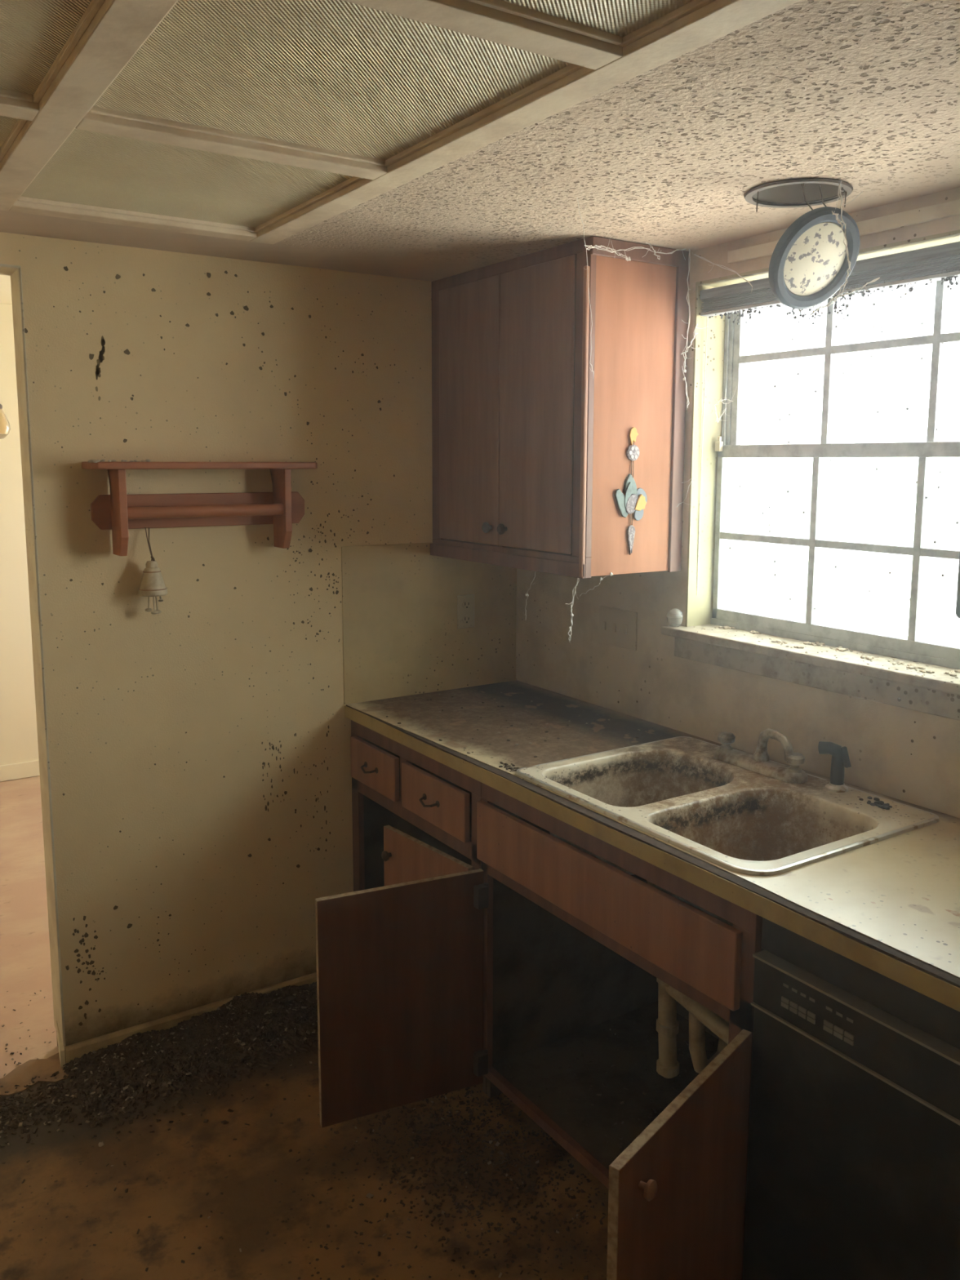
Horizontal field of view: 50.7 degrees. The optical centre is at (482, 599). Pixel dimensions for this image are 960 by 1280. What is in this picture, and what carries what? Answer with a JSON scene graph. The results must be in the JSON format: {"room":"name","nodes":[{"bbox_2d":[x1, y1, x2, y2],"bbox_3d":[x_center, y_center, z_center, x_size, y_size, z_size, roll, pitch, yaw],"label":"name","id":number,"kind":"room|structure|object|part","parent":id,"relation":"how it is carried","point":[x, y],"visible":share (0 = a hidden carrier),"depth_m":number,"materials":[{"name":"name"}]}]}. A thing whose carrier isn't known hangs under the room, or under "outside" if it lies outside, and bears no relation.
{"room":"damaged room","nodes":[
{"label":"damaged room","id":0,"kind":"room"},
{"bbox_2d":[0,275,12,304],"bbox_3d":[-1.847,-1.343,3.853,4.120,0.060,2.850,-5,9,-33],"label":"ceiling","id":1,"kind":"structure","parent":0,"point":[5,280],"depth_m":4.65,"materials":[{"name":"beige paint"}]},
{"bbox_2d":[0,404,10,439],"bbox_3d":[-1.861,-0.959,3.842,0.100,0.693,0.100,-5,9,-33],"label":"pendant lamp","id":2,"kind":"object","parent":1,"relation":"hanging from","point":[5,428],"visible":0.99,"depth_m":3.87,"materials":[{"name":"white glass"}]},
{"bbox_2d":[0,303,39,765],"bbox_3d":[-2.631,-0.258,5.132,4.050,2.440,0.120,-5,9,-33],"label":"wall","id":3,"kind":"structure","parent":0,"point":[18,718],"depth_m":5.23,"materials":[{"name":"beige paint"}]},
{"bbox_2d":[0,760,39,782],"bbox_3d":[-2.535,0.910,5.278,3.800,0.085,0.012,-5,9,-33],"label":"baseboard","id":4,"kind":"structure","parent":3,"relation":"attached to","point":[31,768],"depth_m":5.33,"materials":[{"name":"beige paint"}]},
{"bbox_2d":[0,231,516,1063],"bbox_3d":[-1.187,0.070,2.692,3.350,2.460,0.121,-5,9,-33],"label":"wall","id":5,"kind":"structure","parent":0,"point":[199,747],"depth_m":2.89,"materials":[{"name":"paint"}]},
{"bbox_2d":[0,263,65,1046],"bbox_3d":[-1.576,0.229,2.455,0.939,2.086,0.124,-5,9,-33],"label":"trim","id":6,"kind":"structure","parent":5,"relation":"attached to","point":[13,271],"depth_m":2.69,"materials":[{"name":"white paint"}]},
{"bbox_2d":[56,1020,65,1066],"bbox_3d":[-1.183,1.240,2.842,0.012,0.100,0.104,-4,9,-27],"label":"baseboard","id":7,"kind":"structure","parent":5,"relation":"attached to","point":[61,1048],"depth_m":2.80,"materials":[{"name":"white paint"}]},
{"bbox_2d":[64,972,316,1063],"bbox_3d":[-0.783,1.235,3.042,0.883,0.058,0.014,-5,9,-33],"label":"baseboard","id":8,"kind":"structure","parent":5,"relation":"attached to","point":[77,1050],"depth_m":2.93,"materials":[{"name":"beige wood"}]},
{"bbox_2d":[81,459,317,555],"bbox_3d":[-0.757,-0.259,2.784,0.627,0.252,0.127,-5,9,-33],"label":"shelf","id":9,"kind":"object","parent":5,"relation":"attached to","point":[118,512],"visible":1,"depth_m":2.77,"materials":[{"name":"red wood"}]},
{"bbox_2d":[137,527,167,613],"bbox_3d":[-0.893,-0.078,2.740,0.076,0.234,0.076,-5,9,-33],"label":"bell","id":10,"kind":"object","parent":9,"relation":"hanging from","point":[152,584],"visible":1,"depth_m":2.72,"materials":[{"name":"beige ceramic"}]},
{"bbox_3d":[-0.898,-0.146,2.740,0.013,0.100,0.035,-6,10,-39],"label":"cord","id":11,"kind":"part","parent":10,"relation":"part of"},
{"bbox_3d":[-0.780,-0.252,2.835,0.601,0.092,0.018,-5,9,-33],"label":"rail","id":12,"kind":"part","parent":9,"relation":"part of","materials":[{"name":"red wood"}]},
{"bbox_2d":[341,542,516,704],"bbox_3d":[-0.156,0.059,3.303,0.655,0.493,0.003,-5,9,-33],"label":"backsplash panel","id":13,"kind":"object","parent":5,"relation":"attached to","point":[402,637],"visible":0.86,"depth_m":3.27,"materials":[{"name":"paint"}]},
{"bbox_2d":[457,594,475,628],"bbox_3d":[-0.053,0.039,3.361,0.068,0.112,0.010,-5,9,-33],"label":"electrical outlet","id":14,"kind":"object","parent":13,"relation":"attached to","point":[465,603],"visible":1,"depth_m":3.36,"materials":[{"name":"plastic"}]},
{"bbox_2d":[462,614,471,624],"bbox_3d":[-0.051,0.065,3.362,0.032,0.032,0.002,-5,9,-33],"label":"receptacle","id":15,"kind":"object","parent":14,"relation":"attached to","point":[466,619],"depth_m":3.36,"materials":[{"name":"plastic"}]},
{"bbox_2d":[462,600,471,608],"bbox_3d":[-0.051,0.016,3.355,0.032,0.032,0.002,-5,9,-33],"label":"receptacle","id":16,"kind":"object","parent":14,"relation":"attached to","point":[466,604],"depth_m":3.35,"materials":[{"name":"plastic"}]},
{"bbox_2d":[0,775,608,1279],"bbox_3d":[-0.647,1.414,2.319,4.050,0.100,7.300,-5,9,-33],"label":"floor","id":17,"kind":"structure","parent":0,"point":[76,1217],"depth_m":2.36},
{"bbox_2d":[1,990,54,1075],"bbox_3d":[-1.452,1.266,3.009,0.890,0.009,0.875,0,8,1],"label":"flakes","id":18,"kind":"object","parent":17,"relation":"on","point":[2,1025],"visible":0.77,"depth_m":2.89,"materials":[{"name":"brown"}]},
{"bbox_2d":[0,1052,70,1095],"bbox_3d":[-1.551,1.326,2.562,0.937,0.003,0.147,-5,9,-33],"label":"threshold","id":19,"kind":"structure","parent":17,"relation":"on","point":[22,1075],"depth_m":2.77,"materials":[{"name":"beige wood"}]},
{"bbox_2d":[0,981,607,1279],"bbox_3d":[-0.570,1.376,1.999,1.820,0.077,1.995,-5,9,-33],"label":"debris","id":20,"kind":"object","parent":17,"relation":"on","point":[250,1027],"visible":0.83,"depth_m":2.74,"materials":[{"name":"black soil"}]},
{"bbox_2d":[350,720,486,1093],"bbox_3d":[0.018,0.820,3.075,0.710,0.875,0.743,-5,9,-33],"label":"base cabinet","id":21,"kind":"object","parent":17,"relation":"on","point":[415,815],"visible":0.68,"depth_m":2.88,"materials":[{"name":"brown wood"}]},
{"bbox_3d":[-0.342,0.508,3.032,0.027,0.024,0.087,-5,9,-33],"label":"bail pull","id":22,"kind":"part","parent":21,"relation":"part of","materials":[{"name":"brown metal"}]},
{"bbox_3d":[-0.325,0.505,3.043,0.018,0.130,0.288,-5,9,-33],"label":"drawer","id":23,"kind":"part","parent":21,"relation":"part of","materials":[{"name":"brown wood"}]},
{"bbox_3d":[-0.271,0.728,2.877,0.026,0.030,0.030,-5,9,-33],"label":"knob","id":24,"kind":"part","parent":21,"relation":"part of","materials":[{"name":"brown metal"}]},
{"bbox_3d":[-0.201,0.797,2.927,0.019,0.789,0.743,-5,9,-33],"label":"frame","id":25,"kind":"part","parent":21,"relation":"part of","materials":[{"name":"brown wood"}]},
{"bbox_3d":[-0.153,0.939,2.799,0.018,0.543,0.391,-6,10,-39],"label":"door","id":26,"kind":"part","parent":21,"relation":"part of","materials":[{"name":"brown wood"}]},
{"bbox_3d":[-0.148,0.548,2.740,0.027,0.024,0.087,-5,9,-33],"label":"bail pull","id":27,"kind":"part","parent":21,"relation":"part of","materials":[{"name":"brown metal"}]},
{"bbox_3d":[-0.130,0.545,2.751,0.018,0.130,0.335,-5,9,-33],"label":"drawer","id":28,"kind":"part","parent":21,"relation":"part of","materials":[{"name":"brown wood"}]},
{"bbox_2d":[315,782,764,1279],"bbox_3d":[0.343,0.933,2.258,1.074,0.875,1.115,-5,9,-33],"label":"base cabinet","id":29,"kind":"object","parent":17,"relation":"on","point":[431,987],"visible":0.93,"depth_m":2.47,"materials":[{"name":"brown wood"}]},
{"bbox_3d":[-0.197,0.989,2.530,0.435,0.583,0.018,-3,9,-24],"label":"door","id":30,"kind":"part","parent":29,"relation":"part of","materials":[{"name":"brown wood"}]},
{"bbox_3d":[0.231,0.632,2.210,0.018,0.152,0.864,-5,9,-33],"label":"false drawer","id":31,"kind":"part","parent":29,"relation":"part of","materials":[{"name":"brown wood"}]},
{"bbox_3d":[0.253,0.899,2.247,0.019,0.804,0.898,-5,9,-33],"label":"frame","id":32,"kind":"part","parent":29,"relation":"part of","materials":[{"name":"brown wood"}]},
{"bbox_3d":[0.253,0.893,1.535,0.029,0.030,0.028,-5,9,-33],"label":"knob","id":33,"kind":"part","parent":29,"relation":"part of","materials":[{"name":"brown wood"}]},
{"bbox_2d":[344,680,959,1012],"bbox_3d":[0.477,0.454,2.389,0.654,0.040,2.299,-5,9,-33],"label":"countertop","id":34,"kind":"structure","parent":29,"relation":"on","point":[891,907],"depth_m":2.00,"materials":[{"name":"beige laminate"}]},
{"bbox_2d":[386,683,653,772],"bbox_3d":[0.082,0.353,2.966,0.590,0.004,0.821,-5,9,-33],"label":"crumbs","id":35,"kind":"object","parent":34,"relation":"on","point":[512,768],"visible":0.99,"depth_m":2.75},
{"bbox_2d":[515,736,939,926],"bbox_3d":[0.528,0.527,2.322,0.586,0.182,0.773,-5,9,-33],"label":"double sink","id":36,"kind":"object","parent":34,"relation":"in","point":[674,790],"visible":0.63,"depth_m":2.31,"materials":[{"name":"ceramic"}]},
{"bbox_3d":[0.388,0.509,2.446,0.438,0.180,0.338,-5,9,-33],"label":"bowl","id":37,"kind":"part","parent":36,"relation":"part of","materials":[{"name":"ceramic"}]},
{"bbox_2d":[646,880,728,1078],"bbox_3d":[0.635,0.887,2.428,0.356,0.569,0.392,-5,9,-33],"label":"drain pipe","id":38,"kind":"object","parent":36,"relation":"attached to","point":[700,1017],"visible":0.44,"depth_m":2.43,"materials":[{"name":"beige plastic"}]},
{"bbox_3d":[0.535,0.816,2.302,0.048,0.389,0.309,-5,9,-33],"label":"cross arm","id":39,"kind":"part","parent":38,"relation":"part of"},
{"bbox_2d":[714,728,807,783],"bbox_3d":[0.679,0.360,2.475,0.063,0.108,0.270,-5,9,-33],"label":"faucet","id":40,"kind":"object","parent":36,"relation":"on","point":[759,762],"visible":1,"depth_m":2.44,"materials":[{"name":"silver metal"}]},
{"bbox_3d":[0.619,0.359,2.566,0.042,0.045,0.042,-5,9,-33],"label":"handle","id":41,"kind":"part","parent":40,"relation":"part of","materials":[{"name":"silver metal"}]},
{"bbox_3d":[0.679,0.402,2.481,0.063,0.024,0.270,-5,9,-33],"label":"plate","id":42,"kind":"part","parent":40,"relation":"part of","materials":[{"name":"silver metal"}]},
{"bbox_3d":[0.705,0.355,2.434,0.040,0.086,0.126,-5,9,-31],"label":"spout","id":43,"kind":"part","parent":40,"relation":"part of","materials":[{"name":"silver metal"}]},
{"bbox_3d":[0.738,0.384,2.387,0.042,0.045,0.042,-5,9,-33],"label":"handle","id":44,"kind":"part","parent":40,"relation":"part of","materials":[{"name":"silver metal"}]},
{"bbox_3d":[0.592,0.551,2.139,0.438,0.180,0.331,-5,9,-33],"label":"bowl","id":45,"kind":"part","parent":36,"relation":"part of","materials":[{"name":"ceramic"}]},
{"bbox_2d":[817,741,851,792],"bbox_3d":[0.810,0.381,2.328,0.052,0.108,0.072,-7,10,-42],"label":"sprayer","id":46,"kind":"object","parent":36,"relation":"on","point":[840,760],"visible":1,"depth_m":2.31,"materials":[{"name":"plastic"}]},
{"bbox_2d":[858,796,892,809],"bbox_3d":[0.871,0.447,2.229,0.045,0.008,0.079,-5,9,-33],"label":"clump","id":47,"kind":"object","parent":36,"relation":"on","point":[881,804],"visible":1,"depth_m":2.22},
{"bbox_3d":[0.340,1.102,1.713,0.018,0.583,0.468,6,10,38],"label":"door","id":48,"kind":"part","parent":29,"relation":"part of","materials":[{"name":"brown wood"}]},
{"bbox_2d":[742,917,959,1279],"bbox_3d":[0.909,1.003,1.780,0.622,0.868,0.606,-5,9,-33],"label":"dishwasher","id":49,"kind":"object","parent":17,"relation":"on","point":[853,1169],"visible":0.94,"depth_m":1.67,"materials":[{"name":"black metal"}]},
{"bbox_3d":[0.673,0.715,1.583,0.048,0.088,0.602,-5,9,-33],"label":"control panel","id":50,"kind":"part","parent":49,"relation":"part of","materials":[{"name":"black plastic"}]},
{"bbox_3d":[0.680,0.628,1.576,0.032,0.066,0.602,-5,9,-33],"label":"panel","id":51,"kind":"part","parent":49,"relation":"part of","materials":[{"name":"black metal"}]},
{"bbox_2d":[0,0,959,281],"bbox_3d":[-0.058,-0.666,0.730,3.200,0.012,4.200,-5,9,-33],"label":"ceiling","id":52,"kind":"structure","parent":0,"point":[864,95],"depth_m":1.88,"materials":[{"name":"beige paint"}]},
{"bbox_2d":[0,0,800,244],"bbox_3d":[-0.309,-0.693,1.051,1.276,0.022,2.695,-5,9,-33],"label":"recessed light","id":53,"kind":"object","parent":52,"relation":"in","point":[268,122],"visible":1,"depth_m":1.50,"materials":[{"name":"plastic"}]},
{"bbox_3d":[-1.106,-0.794,1.703,0.544,0.003,0.602,-5,9,-33],"label":"diffuser panel","id":54,"kind":"part","parent":53,"relation":"part of","materials":[{"name":"plastic"}]},
{"bbox_3d":[-0.743,-0.718,1.158,0.544,0.003,0.602,-5,9,-33],"label":"diffuser panel","id":55,"kind":"part","parent":53,"relation":"part of","materials":[{"name":"plastic"}]},
{"bbox_3d":[-0.600,-0.838,2.034,0.541,0.003,0.602,-5,9,-33],"label":"diffuser panel","id":56,"kind":"part","parent":53,"relation":"part of","materials":[{"name":"plastic"}]},
{"bbox_3d":[-0.236,-0.762,1.489,0.541,0.003,0.602,-5,9,-33],"label":"diffuser panel","id":57,"kind":"part","parent":53,"relation":"part of","materials":[{"name":"plastic"}]},
{"bbox_3d":[0.127,-0.687,0.944,0.541,0.003,0.600,-5,9,-33],"label":"diffuser panel","id":58,"kind":"part","parent":53,"relation":"part of","materials":[{"name":"plastic"}]},
{"bbox_2d":[744,177,860,309],"bbox_3d":[0.659,-0.780,2.111,0.228,0.334,0.216,-5,9,-33],"label":"recessed light","id":59,"kind":"object","parent":52,"relation":"in","point":[808,265],"visible":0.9,"depth_m":2.09,"materials":[{"name":"metal"}]},
{"bbox_2d":[809,179,879,315],"bbox_3d":[0.729,-0.710,2.009,0.031,0.268,0.161,-5,9,-33],"label":"cobweb","id":60,"kind":"object","parent":59,"relation":"hanging from","point":[839,187],"visible":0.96,"depth_m":2.01,"materials":[{"name":"fabric"}]},
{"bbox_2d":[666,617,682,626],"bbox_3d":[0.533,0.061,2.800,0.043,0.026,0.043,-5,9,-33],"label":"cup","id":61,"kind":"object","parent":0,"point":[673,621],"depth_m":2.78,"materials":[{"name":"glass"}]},
{"bbox_2d":[515,186,959,818],"bbox_3d":[1.338,0.201,1.779,0.150,2.460,4.200,-5,9,-33],"label":"wall","id":62,"kind":"structure","parent":0,"point":[907,755],"depth_m":2.71,"materials":[{"name":"paint"}]},
{"bbox_2d":[430,235,689,578],"bbox_3d":[0.182,-0.534,2.970,0.370,0.855,0.787,-5,9,-33],"label":"upper cabinet","id":63,"kind":"object","parent":62,"relation":"attached to","point":[530,460],"visible":1,"depth_m":2.71,"materials":[{"name":"brown wood"}]},
{"bbox_3d":[-0.041,-0.554,3.027,0.008,0.762,0.330,-5,9,-33],"label":"door","id":64,"kind":"part","parent":63,"relation":"part of","materials":[{"name":"brown wood"}]},
{"bbox_3d":[0.015,-0.211,2.955,0.027,0.032,0.032,-5,9,-33],"label":"knob","id":65,"kind":"part","parent":63,"relation":"part of","materials":[{"name":"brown metal"}]},
{"bbox_3d":[0.058,-0.202,2.891,0.027,0.032,0.032,-5,9,-33],"label":"knob","id":66,"kind":"part","parent":63,"relation":"part of","materials":[{"name":"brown metal"}]},
{"bbox_3d":[0.059,-0.524,2.895,0.030,0.855,0.779,-5,9,-33],"label":"frame","id":67,"kind":"part","parent":63,"relation":"part of","materials":[{"name":"brown wood"}]},
{"bbox_2d":[524,572,535,617],"bbox_3d":[0.141,-0.013,2.897,0.051,0.153,0.014,8,11,44],"label":"cobweb","id":68,"kind":"object","parent":63,"relation":"hanging from","point":[526,594],"visible":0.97,"depth_m":2.91,"materials":[{"name":"fabric"}]},
{"bbox_3d":[0.143,-0.516,2.751,0.008,0.762,0.330,-5,9,-33],"label":"door","id":69,"kind":"part","parent":63,"relation":"part of","materials":[{"name":"brown wood"}]},
{"bbox_2d":[568,577,579,641],"bbox_3d":[0.234,0.027,2.672,0.031,0.180,0.036,-5,9,-33],"label":"cobweb","id":70,"kind":"object","parent":63,"relation":"hanging from","point":[575,587],"visible":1,"depth_m":2.68,"materials":[{"name":"fabric"}]},
{"bbox_2d":[577,197,594,374],"bbox_3d":[0.250,-0.707,2.354,0.024,0.347,0.384,2,8,11],"label":"cobweb","id":71,"kind":"object","parent":63,"relation":"attached to","point":[577,197],"visible":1,"depth_m":2.29,"materials":[{"name":"fabric"}]},
{"bbox_2d":[579,572,613,596],"bbox_3d":[0.305,-0.041,2.728,0.011,0.079,0.134,-5,10,-35],"label":"cobweb","id":72,"kind":"object","parent":63,"relation":"attached to","point":[611,574],"visible":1,"depth_m":2.70,"materials":[{"name":"fabric"}]},
{"bbox_2d":[614,426,647,555],"bbox_3d":[0.396,-0.286,2.671,0.114,0.336,0.014,-5,9,-33],"label":"ornament","id":73,"kind":"object","parent":63,"relation":"hanging from","point":[634,500],"visible":1,"depth_m":2.67,"materials":[{"name":"multicoloured metal"}]},
{"bbox_2d":[626,524,635,555],"bbox_3d":[0.396,-0.159,2.694,0.025,0.079,0.006,-5,9,-33],"label":"pendant","id":74,"kind":"object","parent":73,"relation":"attached to","point":[631,530],"depth_m":2.69,"materials":[{"name":"grey ceramic"}]},
{"bbox_3d":[0.394,-0.310,2.673,0.002,0.255,0.002,-5,9,-33],"label":"cord","id":75,"kind":"part","parent":73,"relation":"part of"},
{"bbox_3d":[0.399,-0.310,2.676,0.002,0.255,0.002,-5,9,-33],"label":"cord","id":76,"kind":"part","parent":73,"relation":"part of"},
{"bbox_2d":[634,493,646,511],"bbox_3d":[0.419,-0.258,2.687,0.041,0.044,0.008,-5,9,-33],"label":"flower","id":77,"kind":"object","parent":73,"relation":"on","point":[640,500],"depth_m":2.68,"materials":[{"name":"gold metal"}]},
{"bbox_3d":[0.397,-0.492,2.658,0.276,0.850,0.008,-5,9,-33],"label":"panel","id":78,"kind":"part","parent":63,"relation":"part of","materials":[{"name":"brown wood"}]},
{"bbox_2d":[584,237,685,261],"bbox_3d":[0.399,-0.903,2.570,0.352,0.090,0.052,-5,9,-33],"label":"cobweb","id":79,"kind":"object","parent":63,"relation":"attached to","point":[627,259],"visible":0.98,"depth_m":2.56,"materials":[{"name":"fabric"}]},
{"bbox_3d":[0.410,-0.490,2.659,0.334,0.854,0.012,-5,9,-33],"label":"scribe moulding","id":80,"kind":"part","parent":63,"relation":"part of","materials":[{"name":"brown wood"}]},
{"bbox_2d":[676,477,693,506],"bbox_3d":[0.526,-0.271,2.767,0.045,0.129,0.116,-5,9,-33],"label":"cobweb","id":81,"kind":"object","parent":63,"relation":"attached to","point":[691,477],"visible":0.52,"depth_m":2.74,"materials":[{"name":"fabric"}]},
{"bbox_2d":[680,248,755,408],"bbox_3d":[0.594,-0.711,2.629,0.062,0.413,0.295,-5,9,-33],"label":"cobweb","id":82,"kind":"object","parent":63,"relation":"attached to","point":[689,256],"visible":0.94,"depth_m":2.68,"materials":[{"name":"fabric"}]},
{"bbox_2d":[599,605,637,650],"bbox_3d":[0.406,0.084,3.041,0.012,0.116,0.168,-5,9,-33],"label":"switch plate","id":83,"kind":"object","parent":62,"relation":"attached to","point":[618,628],"visible":1,"depth_m":3.04,"materials":[{"name":"beige plastic"}]},
{"bbox_2d":[661,229,959,720],"bbox_3d":[0.871,-0.290,2.383,0.204,1.010,1.045,-5,9,-33],"label":"window","id":84,"kind":"structure","parent":62,"relation":"in","point":[934,694],"depth_m":2.54,"materials":[{"name":"metal"}]},
{"bbox_2d":[666,608,683,626],"bbox_3d":[0.533,0.049,2.798,0.044,0.050,0.044,-5,9,-33],"label":"glass votive","id":85,"kind":"object","parent":84,"relation":"on","point":[674,616],"visible":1,"depth_m":2.78,"materials":[{"name":"white glass"}]},
{"bbox_3d":[0.533,0.035,2.796,0.044,0.023,0.044,-5,9,-33],"label":"lid","id":86,"kind":"part","parent":85,"relation":"part of","materials":[{"name":"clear glass"}]},
{"bbox_2d":[714,386,737,422],"bbox_3d":[0.649,-0.520,2.700,0.048,0.095,0.066,-2,8,-13],"label":"cobweb","id":87,"kind":"object","parent":84,"relation":"attached to","point":[736,386],"visible":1,"depth_m":2.70,"materials":[{"name":"fabric"}]},
{"bbox_3d":[0.933,-0.559,2.390,0.018,0.417,0.890,-5,9,-33],"label":"sash","id":88,"kind":"part","parent":84,"relation":"part of","materials":[{"name":"metal"}]},
{"bbox_3d":[0.849,0.139,2.428,0.155,0.024,1.045,-5,9,-33],"label":"sill","id":89,"kind":"part","parent":84,"relation":"part of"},
{"bbox_2d":[693,626,959,681],"bbox_3d":[0.847,0.125,2.424,0.136,0.008,0.987,-5,9,-33],"label":"debris","id":90,"kind":"object","parent":84,"relation":"on","point":[922,669],"visible":1,"depth_m":2.43,"materials":[{"name":"beige paint"}]},
{"bbox_2d":[696,241,959,595],"bbox_3d":[0.844,-0.363,2.362,0.036,0.816,0.933,-5,9,-33],"label":"window blind","id":91,"kind":"object","parent":84,"relation":"attached to","point":[922,265],"visible":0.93,"depth_m":2.25,"materials":[{"name":"white paint"}]},
{"bbox_3d":[0.598,-0.388,2.752,0.004,0.760,0.012,-2,8,-16],"label":"pull cord","id":92,"kind":"part","parent":91,"relation":"part of","materials":[{"name":"white paint"}]},
{"bbox_3d":[0.846,-0.705,2.313,0.032,0.008,0.924,-5,9,-33],"label":"rail","id":93,"kind":"part","parent":91,"relation":"part of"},
{"bbox_2d":[708,270,959,324],"bbox_3d":[0.844,-0.680,2.315,0.028,0.075,0.885,-5,9,-33],"label":"fringe","id":94,"kind":"object","parent":91,"relation":"hanging from","point":[949,278],"visible":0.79,"depth_m":2.33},
{"bbox_2d":[955,551,959,618],"bbox_3d":[1.062,-0.304,2.060,0.027,0.715,0.165,-5,9,-33],"label":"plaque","id":95,"kind":"object","parent":91,"relation":"hanging from","point":[957,601],"visible":1,"depth_m":2.17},
{"bbox_3d":[0.927,-0.333,2.417,0.061,0.919,0.938,-5,9,-33],"label":"frame","id":96,"kind":"part","parent":84,"relation":"part of","materials":[{"name":"metal"}]},
{"bbox_3d":[0.911,-0.132,2.434,0.018,0.484,0.930,-5,9,-33],"label":"sash","id":97,"kind":"part","parent":84,"relation":"part of","materials":[{"name":"metal"}]},
{"bbox_3d":[0.911,-0.132,2.434,0.002,0.451,0.912,-5,9,-33],"label":"glass pane","id":98,"kind":"part","parent":84,"relation":"part of","materials":[{"name":"clear glass"}]},
{"bbox_3d":[0.933,-0.559,2.390,0.002,0.396,0.868,-5,9,-33],"label":"glass pane","id":99,"kind":"part","parent":84,"relation":"part of","materials":[{"name":"clear glass"}]},
{"bbox_2d":[727,199,959,263],"bbox_3d":[0.884,-0.817,2.188,0.013,0.029,0.930,-5,9,-33],"label":"trim","id":100,"kind":"structure","parent":62,"relation":"attached to","point":[951,208],"depth_m":2.18,"materials":[{"name":"white paint"}]},
{"label":"outside","id":101,"kind":"structure","parent":0,"visible":0},
{"bbox_2d":[732,579,959,647],"bbox_3d":[6.867,1.385,6.351,13.800,0.100,21.000,-5,9,-33],"label":"ground","id":102,"kind":"structure","parent":101,"point":[885,609],"depth_m":15.21,"materials":[{"name":"white"}]}
]}

